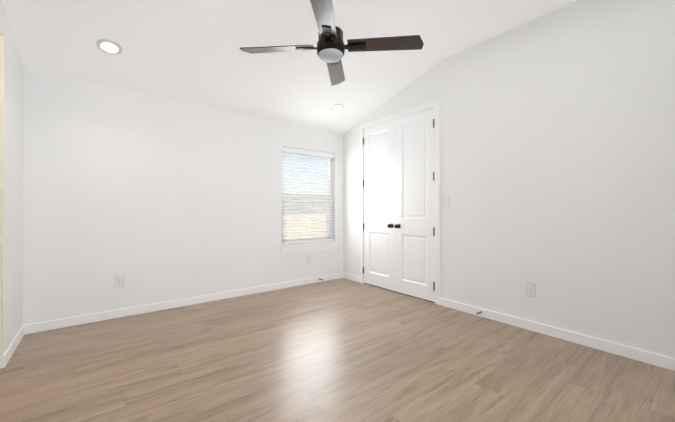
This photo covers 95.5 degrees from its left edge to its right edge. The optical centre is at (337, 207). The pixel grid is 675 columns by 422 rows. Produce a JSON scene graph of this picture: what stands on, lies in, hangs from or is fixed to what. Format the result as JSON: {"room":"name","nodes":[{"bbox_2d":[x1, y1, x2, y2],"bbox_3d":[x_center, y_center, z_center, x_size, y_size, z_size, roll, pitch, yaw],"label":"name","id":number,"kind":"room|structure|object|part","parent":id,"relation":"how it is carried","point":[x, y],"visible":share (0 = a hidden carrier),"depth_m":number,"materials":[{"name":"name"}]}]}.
{"room":"empty bedroom","nodes":[
{"label":"empty bedroom","id":0,"kind":"room"},
{"bbox_2d":[0,0,23,355],"bbox_3d":[-1.427,-0.366,0.862,0.120,3.100,4.740,0,0,-38],"label":"wall","id":1,"kind":"structure","parent":0,"point":[11,175],"depth_m":2.37,"materials":[{"name":"white paint"}]},
{"bbox_2d":[2,325,24,367],"bbox_3d":[-2.599,1.099,2.466,0.014,0.085,0.730,0,0,-38],"label":"baseboard","id":2,"kind":"structure","parent":1,"relation":"attached to","point":[11,349],"depth_m":2.38,"materials":[{"name":"white wood"}]},
{"bbox_2d":[23,71,342,324],"bbox_3d":[-2.053,-0.353,3.468,5.620,3.100,0.140,0,0,-38],"label":"wall","id":3,"kind":"structure","parent":0,"point":[152,199],"depth_m":3.36,"materials":[{"name":"white paint"}]},
{"bbox_2d":[115,276,123,287],"bbox_3d":[-2.276,0.775,3.194,0.076,0.121,0.009,0,0,-38],"label":"electrical outlet","id":4,"kind":"object","parent":3,"relation":"attached to","point":[119,281],"visible":1,"depth_m":3.19,"materials":[{"name":"white plastic"}]},
{"bbox_2d":[24,273,342,334],"bbox_3d":[-1.367,1.106,3.899,3.720,0.085,0.014,0,0,-38],"label":"baseboard","id":5,"kind":"structure","parent":3,"relation":"attached to","point":[69,322],"depth_m":3.42,"materials":[{"name":"white wood"}]},
{"bbox_2d":[280,146,337,254],"bbox_3d":[-0.444,-0.105,4.693,1.035,1.545,0.175,0,0,-38],"label":"window unit","id":6,"kind":"structure","parent":3,"relation":"in","point":[291,248],"depth_m":4.68,"materials":[{"name":"white plastic"}]},
{"bbox_3d":[-0.483,-0.165,4.744,0.915,1.385,0.004,0,0,-38],"label":"glass","id":7,"kind":"part","parent":6,"relation":"part of","materials":[{"name":"clear glass"}]},
{"bbox_3d":[-0.479,-0.165,4.738,0.955,1.425,0.062,0,0,-38],"label":"frame","id":8,"kind":"part","parent":6,"relation":"part of","materials":[{"name":"white plastic"}]},
{"bbox_2d":[2,0,577,132],"bbox_3d":[0.048,-1.536,2.107,3.990,0.668,4.880,0,0,-38],"label":"ceiling","id":9,"kind":"structure","parent":0,"point":[188,51],"depth_m":2.88,"materials":[{"name":"white paint"}]},
{"bbox_2d":[96,39,121,54],"bbox_3d":[-1.987,-1.401,2.671,0.184,0.055,0.179,0,0,-38],"label":"recessed light","id":10,"kind":"object","parent":9,"relation":"in","point":[108,46],"visible":1,"depth_m":2.66,"materials":[{"name":"white plastic"}]},
{"bbox_2d":[239,0,423,85],"bbox_3d":[-0.049,-1.409,2.227,0.998,0.680,0.998,0,0,-42],"label":"fan","id":11,"kind":"object","parent":9,"relation":"hanging from","point":[331,47],"visible":1,"depth_m":2.18,"materials":[{"name":"brown wood"}]},
{"bbox_3d":[-0.441,-1.169,2.261,0.543,0.034,0.134,0,0,5],"label":"blade","id":12,"kind":"part","parent":11,"relation":"part of","materials":[{"name":"wood"}]},
{"bbox_3d":[-0.084,-1.171,1.834,0.134,0.034,0.543,0,0,5],"label":"blade","id":13,"kind":"part","parent":11,"relation":"part of","materials":[{"name":"wood"}]},
{"bbox_3d":[-0.014,-1.168,2.618,0.134,0.034,0.543,0,0,5],"label":"blade","id":14,"kind":"part","parent":11,"relation":"part of","materials":[{"name":"wood"}]},
{"bbox_3d":[0.343,-1.170,2.191,0.543,0.034,0.134,0,0,5],"label":"blade","id":15,"kind":"part","parent":11,"relation":"part of","materials":[{"name":"brown wood"}]},
{"bbox_2d":[331,104,343,110],"bbox_3d":[0.001,-1.389,4.247,0.184,0.055,0.179,0,0,-38],"label":"recessed light","id":16,"kind":"object","parent":9,"relation":"in","point":[336,107],"visible":1,"depth_m":4.23,"materials":[{"name":"white plastic"}]},
{"bbox_2d":[0,278,674,421],"bbox_3d":[-0.552,1.188,1.587,5.680,0.100,4.940,0,0,-38],"label":"floor","id":17,"kind":"structure","parent":0,"point":[341,350],"depth_m":2.16,"materials":[{"name":"brown wood"}]},
{"bbox_2d":[343,0,674,357],"bbox_3d":[1.609,-0.355,3.230,0.140,3.100,4.740,0,0,-38],"label":"wall","id":18,"kind":"structure","parent":0,"point":[557,156],"depth_m":2.66,"materials":[{"name":"white paint"}]},
{"bbox_2d":[343,273,359,281],"bbox_3d":[0.226,1.111,4.870,0.014,0.085,0.413,0,0,-38],"label":"baseboard","id":19,"kind":"structure","parent":18,"relation":"attached to","point":[351,277],"depth_m":4.86,"materials":[{"name":"white wood"}]},
{"bbox_2d":[360,124,363,282],"bbox_3d":[0.426,-0.059,4.730,0.157,2.422,0.072,0,0,-38],"label":"door frame","id":20,"kind":"structure","parent":18,"relation":"attached to","point":[361,203],"depth_m":4.67,"materials":[{"name":"white wood"}]},
{"bbox_2d":[363,102,433,128],"bbox_3d":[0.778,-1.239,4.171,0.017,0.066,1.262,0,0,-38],"label":"door frame","id":21,"kind":"structure","parent":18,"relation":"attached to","point":[403,113],"depth_m":4.08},
{"bbox_2d":[363,108,434,302],"bbox_3d":[0.778,-0.024,4.170,0.123,2.346,1.264,0,0,-38],"label":"double door","id":22,"kind":"structure","parent":18,"relation":"in","point":[399,213],"depth_m":4.09,"materials":[{"name":"white painted wood"},{"name":"dark metal"}]},
{"bbox_2d":[434,100,439,304],"bbox_3d":[1.186,-0.064,3.642,0.017,2.422,0.066,0,0,-38],"label":"door frame","id":23,"kind":"structure","parent":18,"relation":"attached to","point":[437,185],"depth_m":3.63,"materials":[{"name":"white wood"}]},
{"bbox_2d":[526,283,534,296],"bbox_3d":[1.802,0.769,2.857,0.009,0.121,0.076,0,0,-38],"label":"electrical outlet","id":24,"kind":"object","parent":18,"relation":"attached to","point":[530,289],"visible":1,"depth_m":2.85,"materials":[{"name":"white plastic"}]},
{"bbox_2d":[440,298,674,370],"bbox_3d":[2.063,1.099,2.516,0.014,0.085,2.787,0,0,-38],"label":"baseboard","id":25,"kind":"structure","parent":18,"relation":"attached to","point":[659,360],"depth_m":2.60,"materials":[{"name":"white wood"}]},
{"bbox_3d":[-3.938,1.976,9.596,18.000,0.100,11.860,0,0,-38],"label":"ground","id":26,"kind":"structure","parent":0,"visible":0},
{"bbox_2d":[284,215,326,237],"bbox_3d":[-2.646,1.043,7.945,18.100,1.750,0.140,0,0,-38],"label":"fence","id":27,"kind":"object","parent":26,"relation":"on","point":[304,224],"depth_m":9.23,"materials":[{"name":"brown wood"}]}
]}

